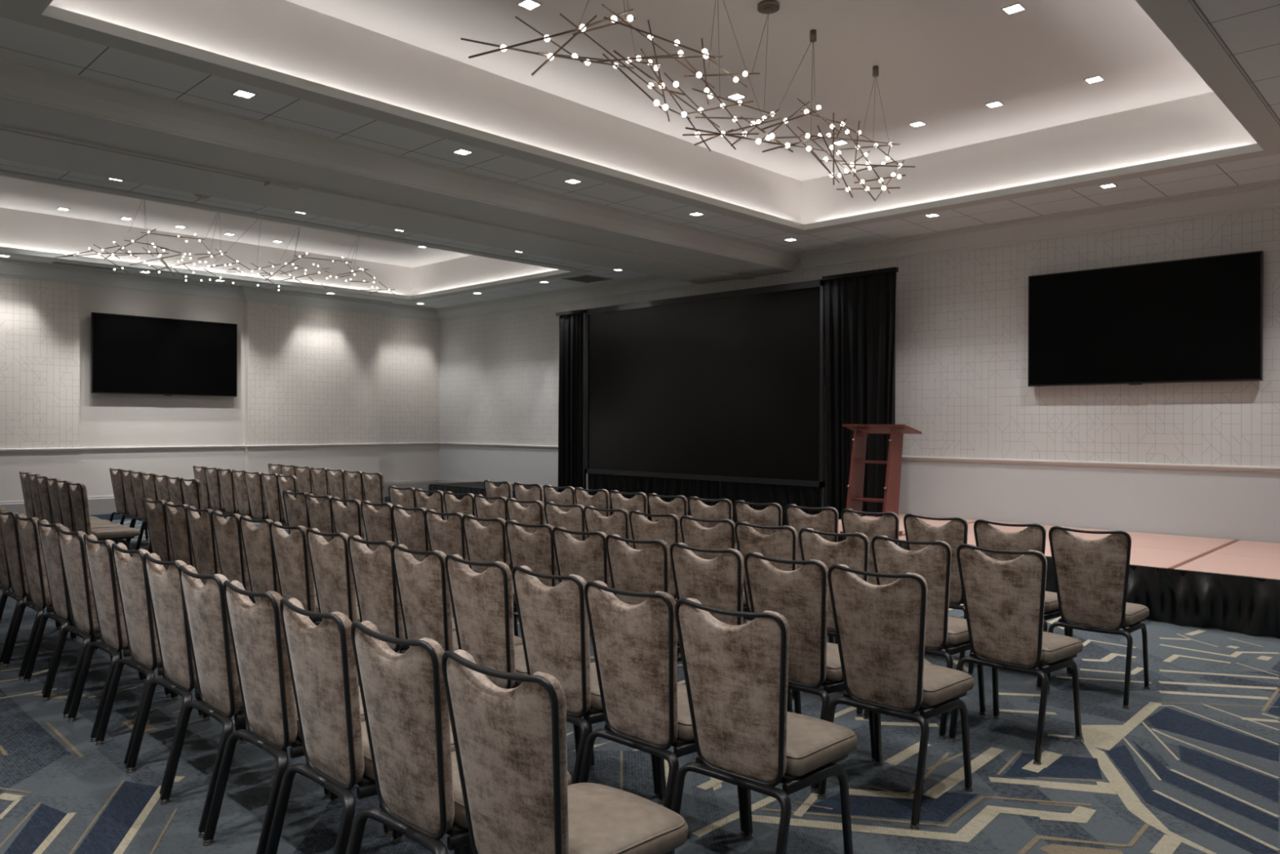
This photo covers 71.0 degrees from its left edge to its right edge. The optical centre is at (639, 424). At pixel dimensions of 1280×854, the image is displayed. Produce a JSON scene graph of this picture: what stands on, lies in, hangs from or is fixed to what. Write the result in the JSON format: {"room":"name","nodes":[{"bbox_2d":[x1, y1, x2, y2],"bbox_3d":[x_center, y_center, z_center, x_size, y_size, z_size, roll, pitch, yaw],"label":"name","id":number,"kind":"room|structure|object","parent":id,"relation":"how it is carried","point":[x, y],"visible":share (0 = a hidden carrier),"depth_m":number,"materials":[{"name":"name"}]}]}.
{"room":"event hall","nodes":[
{"label":"event hall","id":0,"kind":"room"},
{"bbox_2d":[0,275,439,501],"bbox_3d":[-7.647,-0.417,14.142,0.380,3.750,10.420,0,0,44],"label":"wall","id":1,"kind":"structure","parent":0,"point":[305,375],"depth_m":14.93,"materials":[{"name":"paint"}]},
{"bbox_2d":[90,311,237,396],"bbox_3d":[-7.467,-1.060,14.166,0.104,1.218,2.128,0,0,44],"label":"television","id":2,"kind":"object","parent":1,"relation":"attached to","point":[131,354],"visible":1,"depth_m":14.06,"materials":[{"name":"black"}]},
{"bbox_2d":[0,257,699,321],"bbox_3d":[-5.162,-2.170,11.764,6.750,0.232,10.420,0,0,44],"label":"ceiling soffit","id":3,"kind":"structure","parent":1,"relation":"attached to","point":[87,277],"depth_m":14.75,"materials":[{"name":"grey"}]},
{"bbox_2d":[0,159,651,308],"bbox_3d":[-5.197,-2.573,11.799,6.850,0.602,10.420,0,0,44],"label":"ceiling","id":4,"kind":"structure","parent":0,"point":[445,273],"depth_m":13.21,"materials":[{"name":"paint"}]},
{"bbox_2d":[51,261,120,271],"bbox_3d":[-8.016,-2.288,12.999,0.140,0.012,0.850,0,0,44],"label":"ceiling vent","id":5,"kind":"object","parent":4,"relation":"in","point":[54,262],"visible":1,"depth_m":12.97,"materials":[{"name":"black"}]},
{"bbox_2d":[54,262,117,270],"bbox_3d":[-8.016,-2.288,12.999,0.052,0.008,0.850,0,0,44],"label":"grille","id":6,"kind":"object","parent":5,"relation":"attached to","point":[64,264],"depth_m":12.98,"materials":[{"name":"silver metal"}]},
{"bbox_2d":[54,200,395,294],"bbox_3d":[-5.215,-2.327,12.028,0.861,1.093,4.460,0,0,44],"label":"chandelier","id":7,"kind":"object","parent":4,"relation":"hanging from","point":[148,232],"visible":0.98,"depth_m":11.58,"materials":[{"name":"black metal"}]},
{"bbox_2d":[0,0,1279,253],"bbox_3d":[1.424,-2.549,5.447,7.900,0.602,10.420,0,0,44],"label":"ceiling","id":8,"kind":"structure","parent":0,"point":[1188,100],"depth_m":7.14,"materials":[{"name":"paint"}]},
{"bbox_2d":[0,55,799,284],"bbox_3d":[-2.077,-2.171,8.805,1.800,0.207,10.420,0,0,44],"label":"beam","id":9,"kind":"structure","parent":8,"relation":"attached to","point":[33,97],"depth_m":7.64,"materials":[{"name":"grey paint"}]},
{"bbox_2d":[460,0,915,200],"bbox_3d":[0.888,-2.247,6.137,0.815,1.209,4.913,0,0,44],"label":"chandelier","id":10,"kind":"object","parent":8,"relation":"hanging from","point":[766,6],"visible":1,"depth_m":5.66,"materials":[{"name":"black metal"}]},
{"bbox_2d":[0,501,1279,853],"bbox_3d":[-1.711,1.478,8.441,16.950,0.002,10.820,0,0,44],"label":"floor","id":11,"kind":"structure","parent":0,"point":[1192,766],"depth_m":3.81,"materials":[{"name":"carpet"}]},
{"bbox_2d":[0,508,76,665],"bbox_3d":[-3.851,1.007,5.832,0.434,0.928,0.595,0,0,44],"label":"banquet chair","id":12,"kind":"object","parent":11,"relation":"on","point":[8,524],"visible":0.56,"depth_m":5.61,"materials":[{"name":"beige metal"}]},
{"bbox_2d":[2,513,111,679],"bbox_3d":[-3.518,1.008,5.518,0.434,0.928,0.595,0,0,44],"label":"banquet chair","id":13,"kind":"object","parent":11,"relation":"on","point":[28,528],"visible":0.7,"depth_m":5.30,"materials":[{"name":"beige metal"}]},
{"bbox_2d":[35,475,100,524],"bbox_3d":[-6.101,0.999,9.533,0.434,0.928,0.595,0,0,44],"label":"banquet chair","id":14,"kind":"object","parent":11,"relation":"on","point":[42,484],"visible":0.38,"depth_m":9.33,"materials":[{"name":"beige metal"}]},
{"bbox_2d":[45,476,112,524],"bbox_3d":[-5.769,1.000,9.194,0.434,0.928,0.595,0,0,45],"label":"banquet chair","id":15,"kind":"object","parent":11,"relation":"on","point":[51,485],"visible":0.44,"depth_m":9.02,"materials":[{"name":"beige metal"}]},
{"bbox_2d":[23,519,139,697],"bbox_3d":[-3.168,1.010,5.197,0.434,0.928,0.595,0,0,44],"label":"banquet chair","id":16,"kind":"object","parent":11,"relation":"on","point":[48,535],"visible":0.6,"depth_m":5.03,"materials":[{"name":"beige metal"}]},
{"bbox_2d":[55,479,124,546],"bbox_3d":[-5.446,1.001,8.848,0.434,0.928,0.595,0,0,44],"label":"banquet chair","id":17,"kind":"object","parent":11,"relation":"on","point":[63,491],"visible":0.45,"depth_m":8.67,"materials":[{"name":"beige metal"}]},
{"bbox_2d":[67,481,140,557],"bbox_3d":[-5.105,1.003,8.504,0.434,0.928,0.595,0,0,44],"label":"banquet chair","id":18,"kind":"object","parent":11,"relation":"on","point":[78,494],"visible":0.66,"depth_m":8.35,"materials":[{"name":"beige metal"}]},
{"bbox_2d":[42,526,170,718],"bbox_3d":[-2.834,1.011,4.856,0.434,0.928,0.595,0,0,44],"label":"banquet chair","id":19,"kind":"object","parent":11,"relation":"on","point":[73,550],"visible":0.62,"depth_m":4.65,"materials":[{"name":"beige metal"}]},
{"bbox_2d":[116,469,137,545],"bbox_3d":[-5.911,1.000,10.755,0.434,0.928,0.595,0,0,43],"label":"banquet chair","id":20,"kind":"object","parent":11,"relation":"on","point":[126,478],"visible":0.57,"depth_m":10.59,"materials":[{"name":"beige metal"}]},
{"bbox_2d":[109,467,148,539],"bbox_3d":[-6.227,0.999,11.072,0.434,0.928,0.595,0,0,43],"label":"banquet chair","id":21,"kind":"object","parent":11,"relation":"on","point":[116,477],"visible":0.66,"depth_m":10.91,"materials":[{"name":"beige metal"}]},
{"bbox_2d":[67,533,203,742],"bbox_3d":[-2.488,1.012,4.523,0.434,0.928,0.595,0,0,45],"label":"banquet chair","id":22,"kind":"object","parent":11,"relation":"on","point":[100,562],"visible":0.58,"depth_m":4.32,"materials":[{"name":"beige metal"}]},
{"bbox_2d":[125,471,146,548],"bbox_3d":[-5.610,1.001,10.421,0.434,0.928,0.595,0,0,44],"label":"banquet chair","id":23,"kind":"object","parent":11,"relation":"on","point":[136,482],"visible":0.46,"depth_m":10.26,"materials":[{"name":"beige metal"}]},
{"bbox_2d":[142,497,173,569],"bbox_3d":[-3.395,1.009,6.703,0.434,0.928,0.595,0,0,44],"label":"banquet chair","id":24,"kind":"object","parent":11,"relation":"on","point":[156,518],"visible":0.37,"depth_m":6.49,"materials":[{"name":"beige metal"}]},
{"bbox_2d":[95,542,239,768],"bbox_3d":[-2.157,1.013,4.207,0.434,0.928,0.595,0,0,43],"label":"banquet chair","id":25,"kind":"object","parent":11,"relation":"on","point":[131,572],"visible":0.57,"depth_m":4.03,"materials":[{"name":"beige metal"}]},
{"bbox_2d":[164,501,195,567],"bbox_3d":[-3.074,1.010,6.390,0.434,0.928,0.595,0,0,44],"label":"banquet chair","id":26,"kind":"object","parent":11,"relation":"on","point":[177,522],"visible":0.33,"depth_m":6.19,"materials":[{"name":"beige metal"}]},
{"bbox_2d":[125,552,247,798],"bbox_3d":[-1.833,1.014,3.890,0.434,0.928,0.595,0,0,43],"label":"banquet chair","id":27,"kind":"object","parent":11,"relation":"on","point":[164,585],"visible":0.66,"depth_m":3.72,"materials":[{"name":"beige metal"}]},
{"bbox_2d":[185,505,221,585],"bbox_3d":[-2.762,1.011,6.078,0.434,0.928,0.595,0,0,43],"label":"banquet chair","id":28,"kind":"object","parent":11,"relation":"on","point":[201,529],"visible":0.41,"depth_m":5.88,"materials":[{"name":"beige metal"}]},
{"bbox_2d":[180,477,227,520],"bbox_3d":[-4.368,1.005,9.145,0.434,0.928,0.595,0,0,43],"label":"banquet chair","id":29,"kind":"object","parent":11,"relation":"on","point":[192,492],"visible":0.3,"depth_m":8.91,"materials":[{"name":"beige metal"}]},
{"bbox_2d":[204,466,224,511],"bbox_3d":[-5.225,1.002,11.405,0.434,0.928,0.595,0,0,44],"label":"banquet chair","id":30,"kind":"object","parent":11,"relation":"on","point":[212,477],"visible":0.58,"depth_m":11.21,"materials":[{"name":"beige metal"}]},
{"bbox_2d":[211,510,253,603],"bbox_3d":[-2.440,1.012,5.763,0.434,0.928,0.595,0,0,44],"label":"banquet chair","id":31,"kind":"object","parent":11,"relation":"on","point":[228,534],"visible":0.45,"depth_m":5.55,"materials":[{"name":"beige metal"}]},
{"bbox_2d":[217,467,250,517],"bbox_3d":[-4.910,1.003,11.091,0.434,0.928,0.595,0,0,44],"label":"banquet chair","id":32,"kind":"object","parent":11,"relation":"on","point":[227,488],"visible":0.56,"depth_m":10.90,"materials":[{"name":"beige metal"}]},
{"bbox_2d":[231,469,251,517],"bbox_3d":[-4.590,1.004,10.780,0.434,0.928,0.595,0,0,44],"label":"banquet chair","id":33,"kind":"object","parent":11,"relation":"on","point":[239,482],"visible":0.5,"depth_m":10.61,"materials":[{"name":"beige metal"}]},
{"bbox_2d":[160,564,329,837],"bbox_3d":[-1.518,1.016,3.565,0.434,0.928,0.595,0,0,44],"label":"banquet chair","id":34,"kind":"object","parent":11,"relation":"on","point":[205,606],"visible":0.69,"depth_m":3.37,"materials":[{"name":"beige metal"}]},
{"bbox_2d":[244,471,268,524],"bbox_3d":[-4.296,1.006,10.450,0.434,0.928,0.595,0,0,43],"label":"banquet chair","id":35,"kind":"object","parent":11,"relation":"on","point":[255,490],"visible":0.57,"depth_m":10.26,"materials":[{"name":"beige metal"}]},
{"bbox_2d":[261,472,284,524],"bbox_3d":[-3.972,1.007,10.135,0.434,0.928,0.595,0,0,44],"label":"banquet chair","id":36,"kind":"object","parent":11,"relation":"on","point":[270,486],"visible":0.48,"depth_m":9.94,"materials":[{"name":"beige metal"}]},
{"bbox_2d":[239,515,316,604],"bbox_3d":[-2.122,1.013,5.457,0.434,0.928,0.595,0,0,43],"label":"banquet chair","id":37,"kind":"object","parent":11,"relation":"on","point":[257,541],"visible":0.3,"depth_m":5.27,"materials":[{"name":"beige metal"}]},
{"bbox_2d":[282,489,310,533],"bbox_3d":[-2.679,1.011,7.512,0.434,0.928,0.595,0,0,43],"label":"banquet chair","id":38,"kind":"object","parent":11,"relation":"on","point":[296,513],"visible":0.21,"depth_m":7.32,"materials":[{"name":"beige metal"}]},
{"bbox_2d":[202,579,392,853],"bbox_3d":[-1.186,1.017,3.232,0.434,0.928,0.595,0,0,44],"label":"banquet chair","id":39,"kind":"object","parent":11,"relation":"on","point":[256,629],"visible":0.73,"depth_m":3.04,"materials":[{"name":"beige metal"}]},
{"bbox_2d":[269,521,358,625],"bbox_3d":[-1.808,1.014,5.136,0.434,0.928,0.595,0,0,44],"label":"banquet chair","id":40,"kind":"object","parent":11,"relation":"on","point":[291,553],"visible":0.4,"depth_m":4.93,"materials":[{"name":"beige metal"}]},
{"bbox_2d":[305,493,335,542],"bbox_3d":[-2.371,1.012,7.185,0.434,0.928,0.595,0,0,44],"label":"banquet chair","id":41,"kind":"object","parent":11,"relation":"on","point":[320,516],"visible":0.25,"depth_m":6.98,"materials":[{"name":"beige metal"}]},
{"bbox_2d":[306,527,360,622],"bbox_3d":[-1.485,1.016,4.833,0.434,0.928,0.595,0,0,43],"label":"banquet chair","id":42,"kind":"object","parent":11,"relation":"on","point":[331,563],"visible":0.46,"depth_m":4.63,"materials":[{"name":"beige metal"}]},
{"bbox_2d":[325,468,347,506],"bbox_3d":[-3.567,1.008,11.080,0.434,0.928,0.595,0,0,44],"label":"banquet chair","id":43,"kind":"object","parent":11,"relation":"on","point":[336,483],"visible":0.25,"depth_m":10.87,"materials":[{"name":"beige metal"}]},
{"bbox_2d":[330,496,364,540],"bbox_3d":[-2.055,1.014,6.855,0.434,0.928,0.595,0,0,44],"label":"banquet chair","id":44,"kind":"object","parent":11,"relation":"on","point":[348,519],"visible":0.26,"depth_m":6.64,"materials":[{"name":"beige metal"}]},
{"bbox_2d":[343,470,365,503],"bbox_3d":[-3.235,1.009,10.728,0.434,0.928,0.595,0,0,44],"label":"banquet chair","id":45,"kind":"object","parent":11,"relation":"on","point":[353,484],"visible":0.28,"depth_m":10.53,"materials":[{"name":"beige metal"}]},
{"bbox_2d":[264,597,464,853],"bbox_3d":[-0.856,1.018,2.908,0.434,0.928,0.595,0,0,45],"label":"banquet chair","id":46,"kind":"object","parent":11,"relation":"on","point":[322,660],"visible":0.69,"depth_m":2.72,"materials":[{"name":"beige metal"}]},
{"bbox_2d":[361,471,385,511],"bbox_3d":[-2.922,1.010,10.407,0.434,0.928,0.595,0,0,43],"label":"banquet chair","id":47,"kind":"object","parent":11,"relation":"on","point":[373,487],"visible":0.34,"depth_m":10.20,"materials":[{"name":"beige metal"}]},
{"bbox_2d":[360,500,397,551],"bbox_3d":[-1.725,1.015,6.539,0.434,0.928,0.595,0,0,44],"label":"banquet chair","id":48,"kind":"object","parent":11,"relation":"on","point":[379,526],"visible":0.26,"depth_m":6.35,"materials":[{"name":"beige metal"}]},
{"bbox_2d":[347,534,455,653],"bbox_3d":[-1.164,1.017,4.524,0.434,0.928,0.595,0,0,43],"label":"banquet chair","id":49,"kind":"object","parent":11,"relation":"on","point":[373,571],"visible":0.47,"depth_m":4.33,"materials":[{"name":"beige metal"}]},
{"bbox_2d":[388,485,416,515],"bbox_3d":[-1.961,1.014,8.095,0.434,0.928,0.595,0,0,43],"label":"banquet chair","id":50,"kind":"object","parent":11,"relation":"on","point":[406,500],"visible":0.23,"depth_m":7.88,"materials":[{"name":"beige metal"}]},
{"bbox_2d":[391,504,430,561],"bbox_3d":[-1.412,1.016,6.219,0.434,0.928,0.595,0,0,44],"label":"banquet chair","id":51,"kind":"object","parent":11,"relation":"on","point":[411,531],"visible":0.27,"depth_m":6.02,"materials":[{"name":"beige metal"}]},
{"bbox_2d":[413,488,446,520],"bbox_3d":[-1.649,1.015,7.773,0.434,0.928,0.595,0,0,44],"label":"banquet chair","id":52,"kind":"object","parent":11,"relation":"on","point":[436,501],"visible":0.24,"depth_m":7.55,"materials":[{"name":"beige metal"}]},
{"bbox_2d":[424,509,468,565],"bbox_3d":[-1.106,1.017,5.896,0.434,0.928,0.595,0,0,44],"label":"banquet chair","id":53,"kind":"object","parent":11,"relation":"on","point":[447,537],"visible":0.34,"depth_m":5.70,"materials":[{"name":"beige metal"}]},
{"bbox_2d":[391,543,522,651],"bbox_3d":[-0.853,1.018,4.199,0.434,0.928,0.595,0,0,44],"label":"banquet chair","id":54,"kind":"object","parent":11,"relation":"on","point":[423,588],"visible":0.41,"depth_m":4.00,"materials":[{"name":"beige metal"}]},
{"bbox_2d":[346,620,571,853],"bbox_3d":[-0.522,1.019,2.586,0.434,0.928,0.595,0,0,43],"label":"banquet chair","id":55,"kind":"object","parent":11,"relation":"on","point":[403,695],"visible":0.79,"depth_m":2.40,"materials":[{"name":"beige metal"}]},
{"bbox_2d":[443,491,477,520],"bbox_3d":[-1.328,1.016,7.461,0.434,0.928,0.595,0,0,44],"label":"banquet chair","id":56,"kind":"object","parent":11,"relation":"on","point":[466,505],"visible":0.3,"depth_m":7.26,"materials":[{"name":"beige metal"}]},
{"bbox_2d":[462,514,518,636],"bbox_3d":[-0.797,1.018,5.573,0.434,0.928,0.595,0,0,44],"label":"banquet chair","id":57,"kind":"object","parent":11,"relation":"on","point":[488,544],"visible":0.3,"depth_m":5.39,"materials":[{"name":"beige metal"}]},
{"bbox_2d":[474,493,511,569],"bbox_3d":[-1.015,1.017,7.139,0.434,0.928,0.595,0,0,45],"label":"banquet chair","id":58,"kind":"object","parent":11,"relation":"on","point":[484,509],"visible":0.27,"depth_m":6.96,"materials":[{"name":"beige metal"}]},
{"bbox_2d":[428,481,557,513],"bbox_3d":[-2.419,1.276,15.502,2.750,0.400,1.130,0,0,44],"label":"riser","id":59,"kind":"object","parent":11,"relation":"on","point":[473,487],"visible":0.16,"depth_m":15.57,"materials":[{"name":"black"}]},
{"bbox_2d":[444,554,591,754],"bbox_3d":[-0.537,1.019,3.889,0.434,0.928,0.595,0,0,43],"label":"banquet chair","id":60,"kind":"object","parent":11,"relation":"on","point":[482,603],"visible":0.42,"depth_m":3.70,"materials":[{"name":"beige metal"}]},
{"bbox_2d":[506,497,545,572],"bbox_3d":[-0.711,1.018,6.813,0.434,0.928,0.595,0,0,44],"label":"banquet chair","id":61,"kind":"object","parent":11,"relation":"on","point":[534,514],"visible":0.26,"depth_m":6.61,"materials":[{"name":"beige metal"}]},
{"bbox_2d":[513,481,543,507],"bbox_3d":[-0.915,1.018,8.637,0.434,0.928,0.595,0,0,44],"label":"banquet chair","id":62,"kind":"object","parent":11,"relation":"on","point":[535,492],"visible":0.26,"depth_m":8.45,"materials":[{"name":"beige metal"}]},
{"bbox_2d":[505,520,557,617],"bbox_3d":[-0.485,1.019,5.259,0.434,0.928,0.595,0,0,43],"label":"banquet chair","id":63,"kind":"object","parent":11,"relation":"on","point":[535,550],"visible":0.31,"depth_m":5.05,"materials":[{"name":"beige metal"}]},
{"bbox_2d":[543,484,576,511],"bbox_3d":[-0.589,1.019,8.303,0.434,0.928,0.595,0,0,44],"label":"banquet chair","id":64,"kind":"object","parent":11,"relation":"on","point":[566,496],"visible":0.22,"depth_m":8.10,"materials":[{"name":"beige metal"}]},
{"bbox_2d":[441,648,688,853],"bbox_3d":[-0.192,1.020,2.269,0.434,0.928,0.595,0,0,42],"label":"banquet chair","id":65,"kind":"object","parent":11,"relation":"on","point":[510,744],"visible":1,"depth_m":2.13,"materials":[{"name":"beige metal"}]},
{"bbox_2d":[544,501,586,581],"bbox_3d":[-0.390,1.020,6.507,0.434,0.928,0.595,0,0,44],"label":"banquet chair","id":66,"kind":"object","parent":11,"relation":"on","point":[573,520],"visible":0.18,"depth_m":6.29,"materials":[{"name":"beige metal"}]},
{"bbox_2d":[555,309,586,492],"bbox_3d":[-1.097,-0.161,14.330,0.635,3.285,0.159,0,0,44],"label":"drape","id":67,"kind":"object","parent":11,"relation":"on","point":[571,385],"visible":0.8,"depth_m":14.26,"materials":[{"name":"black fabric"}]},
{"bbox_2d":[551,526,610,636],"bbox_3d":[-0.177,1.020,4.929,0.434,0.928,0.595,0,0,44],"label":"banquet chair","id":68,"kind":"object","parent":11,"relation":"on","point":[588,559],"visible":0.3,"depth_m":4.74,"materials":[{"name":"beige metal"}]},
{"bbox_2d":[511,564,657,797],"bbox_3d":[-0.206,1.020,3.582,0.434,0.928,0.595,0,0,44],"label":"banquet chair","id":69,"kind":"object","parent":11,"relation":"on","point":[553,621],"visible":0.56,"depth_m":3.39,"materials":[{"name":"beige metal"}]},
{"bbox_2d":[574,487,609,538],"bbox_3d":[-0.278,1.020,7.972,0.434,0.928,0.595,0,0,44],"label":"banquet chair","id":70,"kind":"object","parent":11,"relation":"on","point":[601,500],"visible":0.26,"depth_m":7.75,"materials":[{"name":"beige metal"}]},
{"bbox_2d":[583,505,630,587],"bbox_3d":[-0.084,1.021,6.183,0.434,0.928,0.595,0,0,44],"label":"banquet chair","id":71,"kind":"object","parent":11,"relation":"on","point":[618,523],"visible":0.23,"depth_m":5.98,"materials":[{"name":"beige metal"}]},
{"bbox_2d":[604,533,680,653],"bbox_3d":[0.126,1.021,4.601,0.434,0.928,0.595,0,0,43],"label":"banquet chair","id":72,"kind":"object","parent":11,"relation":"on","point":[646,570],"visible":0.27,"depth_m":4.42,"materials":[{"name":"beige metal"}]},
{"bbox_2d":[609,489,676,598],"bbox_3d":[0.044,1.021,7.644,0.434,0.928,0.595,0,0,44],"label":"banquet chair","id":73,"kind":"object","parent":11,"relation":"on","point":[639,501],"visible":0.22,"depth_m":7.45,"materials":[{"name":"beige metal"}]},
{"bbox_2d":[629,510,679,602],"bbox_3d":[0.232,1.022,5.865,0.434,0.928,0.595,0,0,44],"label":"banquet chair","id":74,"kind":"object","parent":11,"relation":"on","point":[668,529],"visible":0.2,"depth_m":5.66,"materials":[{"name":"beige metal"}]},
{"bbox_2d":[578,580,744,835],"bbox_3d":[0.102,1.021,3.251,0.434,0.928,0.595,0,0,43],"label":"banquet chair","id":75,"kind":"object","parent":11,"relation":"on","point":[645,708],"visible":0.78,"depth_m":3.08,"materials":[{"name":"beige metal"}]},
{"bbox_2d":[647,493,688,542],"bbox_3d":[0.363,1.022,7.323,0.434,0.928,0.595,0,0,44],"label":"banquet chair","id":76,"kind":"object","parent":11,"relation":"on","point":[678,506],"visible":0.31,"depth_m":7.14,"materials":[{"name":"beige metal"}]},
{"bbox_2d":[584,279,825,525],"bbox_3d":[0.837,-0.157,12.744,4.340,3.290,0.550,0,0,44],"label":"projection screen","id":77,"kind":"object","parent":11,"relation":"on","point":[717,395],"visible":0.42,"depth_m":12.35,"materials":[{"name":"black fabric"}]},
{"bbox_2d":[688,496,733,528],"bbox_3d":[0.677,1.023,7.015,0.434,0.928,0.595,0,0,43],"label":"banquet chair","id":78,"kind":"object","parent":11,"relation":"on","point":[723,509],"visible":0.27,"depth_m":6.83,"materials":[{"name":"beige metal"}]},
{"bbox_2d":[677,515,748,656],"bbox_3d":[0.548,1.023,5.555,0.434,0.928,0.595,0,0,43],"label":"banquet chair","id":79,"kind":"object","parent":11,"relation":"on","point":[722,535],"visible":0.26,"depth_m":5.37,"materials":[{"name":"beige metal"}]},
{"bbox_2d":[669,542,792,712],"bbox_3d":[0.445,1.022,4.292,0.434,0.928,0.595,0,0,43],"label":"banquet chair","id":80,"kind":"object","parent":11,"relation":"on","point":[717,582],"visible":0.27,"depth_m":4.09,"materials":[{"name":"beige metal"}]},
{"bbox_2d":[733,500,782,534],"bbox_3d":[1.002,1.024,6.676,0.434,0.928,0.595,0,0,44],"label":"banquet chair","id":81,"kind":"object","parent":11,"relation":"on","point":[771,516],"visible":0.25,"depth_m":6.48,"materials":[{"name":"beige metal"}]},
{"bbox_2d":[671,597,857,853],"bbox_3d":[0.414,1.022,2.944,0.434,0.928,0.595,0,0,41],"label":"banquet chair","id":82,"kind":"object","parent":11,"relation":"on","point":[745,735],"visible":0.99,"depth_m":2.79,"materials":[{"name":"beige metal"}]},
{"bbox_2d":[734,521,834,643],"bbox_3d":[0.853,1.024,5.226,0.434,0.928,0.595,0,0,44],"label":"banquet chair","id":83,"kind":"object","parent":11,"relation":"on","point":[782,544],"visible":0.33,"depth_m":5.04,"materials":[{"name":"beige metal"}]},
{"bbox_2d":[743,551,875,793],"bbox_3d":[0.762,1.024,3.970,0.434,0.928,0.595,0,0,44],"label":"banquet chair","id":84,"kind":"object","parent":11,"relation":"on","point":[800,595],"visible":0.66,"depth_m":3.78,"materials":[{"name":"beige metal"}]},
{"bbox_2d":[785,504,838,568],"bbox_3d":[1.329,1.026,6.362,0.434,0.928,0.595,0,0,43],"label":"banquet chair","id":85,"kind":"object","parent":11,"relation":"on","point":[827,521],"visible":0.21,"depth_m":6.17,"materials":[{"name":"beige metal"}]},
{"bbox_2d":[791,527,869,716],"bbox_3d":[1.168,1.025,4.915,0.434,0.928,0.595,0,0,43],"label":"banquet chair","id":86,"kind":"object","parent":11,"relation":"on","point":[853,552],"visible":0.3,"depth_m":4.74,"materials":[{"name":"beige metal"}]},
{"bbox_2d":[822,266,898,519],"bbox_3d":[2.632,-0.163,10.752,0.990,3.315,0.159,0,0,44],"label":"drape","id":87,"kind":"object","parent":11,"relation":"on","point":[860,307],"visible":0.74,"depth_m":10.71,"materials":[{"name":"black fabric"}]},
{"bbox_2d":[840,508,899,584],"bbox_3d":[1.650,1.027,6.035,0.434,0.928,0.595,0,0,44],"label":"banquet chair","id":88,"kind":"object","parent":11,"relation":"on","point":[888,524],"visible":0.26,"depth_m":5.87,"materials":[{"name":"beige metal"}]},
{"bbox_2d":[817,564,973,830],"bbox_3d":[1.060,1.025,3.646,0.434,0.928,0.595,0,0,43],"label":"banquet chair","id":89,"kind":"object","parent":11,"relation":"on","point":[881,629],"visible":1,"depth_m":3.49,"materials":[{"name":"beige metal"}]},
{"bbox_2d":[862,535,986,738],"bbox_3d":[1.483,1.026,4.601,0.434,0.928,0.595,0,0,43],"label":"banquet chair","id":90,"kind":"object","parent":11,"relation":"on","point":[932,562],"visible":0.62,"depth_m":4.40,"materials":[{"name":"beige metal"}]},
{"bbox_2d":[903,513,968,671],"bbox_3d":[1.978,1.028,5.716,0.434,0.928,0.595,0,0,45],"label":"banquet chair","id":91,"kind":"object","parent":11,"relation":"on","point":[954,532],"visible":0.37,"depth_m":5.51,"materials":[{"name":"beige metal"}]},
{"bbox_2d":[947,543,1083,764],"bbox_3d":[1.810,1.027,4.277,0.595,0.928,0.434,0,0,-44],"label":"banquet chair","id":92,"kind":"object","parent":11,"relation":"on","point":[1004,601],"visible":1,"depth_m":4.13,"materials":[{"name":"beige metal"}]},
{"bbox_2d":[968,519,1068,690],"bbox_3d":[2.300,1.029,5.386,0.434,0.928,0.595,0,0,44],"label":"banquet chair","id":93,"kind":"object","parent":11,"relation":"on","point":[1033,537],"visible":0.3,"depth_m":5.22,"materials":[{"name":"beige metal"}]},
{"bbox_2d":[837,513,1279,638],"bbox_3d":[4.601,1.298,7.804,6.760,0.409,2.560,0,0,44],"label":"stage","id":94,"kind":"object","parent":11,"relation":"on","point":[1182,580],"visible":0.3,"depth_m":6.81,"materials":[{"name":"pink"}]},
{"bbox_2d":[840,424,921,535],"bbox_3d":[2.350,0.542,8.922,0.680,1.085,0.568,0,0,44],"label":"lectern","id":95,"kind":"object","parent":94,"relation":"on","point":[855,500],"visible":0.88,"depth_m":8.90,"materials":[{"name":"red laminate"}]},
{"bbox_2d":[1045,525,1150,709],"bbox_3d":[2.593,1.030,5.063,0.434,0.928,0.595,0,0,41],"label":"banquet chair","id":96,"kind":"object","parent":11,"relation":"on","point":[1091,575],"visible":0.98,"depth_m":4.91,"materials":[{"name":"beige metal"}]},
{"bbox_2d":[439,207,1279,542],"bbox_3d":[1.944,-0.383,12.244,16.750,3.750,0.120,0,0,44],"label":"wall","id":97,"kind":"structure","parent":0,"point":[962,317],"depth_m":10.04,"materials":[{"name":"paint"}]},
{"bbox_2d":[0,124,755,279],"bbox_3d":[-2.077,-2.075,8.805,0.200,0.095,10.420,0,0,44],"label":"ceiling beam","id":98,"kind":"structure","parent":97,"relation":"attached to","point":[4,130],"depth_m":8.02,"materials":[{"name":"grey"}]},
{"bbox_2d":[0,479,866,519],"bbox_3d":[-1.675,1.289,8.407,16.450,0.380,10.420,0,0,44],"label":"baseboard","id":99,"kind":"structure","parent":97,"relation":"attached to","point":[98,504],"depth_m":13.60,"materials":[{"name":"grey"}]},
{"bbox_2d":[0,442,1279,471],"bbox_3d":[-1.671,0.392,8.407,16.450,0.050,10.420,0,0,44],"label":"trim","id":100,"kind":"structure","parent":97,"relation":"attached to","point":[1184,466],"depth_m":10.83,"materials":[{"name":"grey"}]},
{"bbox_2d":[796,178,1279,271],"bbox_3d":[4.974,-2.133,9.149,7.900,0.232,0.160,0,0,44],"label":"ceiling soffit","id":101,"kind":"structure","parent":97,"relation":"attached to","point":[1263,195],"depth_m":9.59,"materials":[{"name":"grey paint"}]},
{"bbox_2d":[1027,250,1263,386],"bbox_3d":[5.050,-1.008,9.111,2.128,1.218,0.104,0,0,44],"label":"television","id":102,"kind":"object","parent":97,"relation":"attached to","point":[1200,319],"visible":1,"depth_m":8.99,"materials":[{"name":"black"}]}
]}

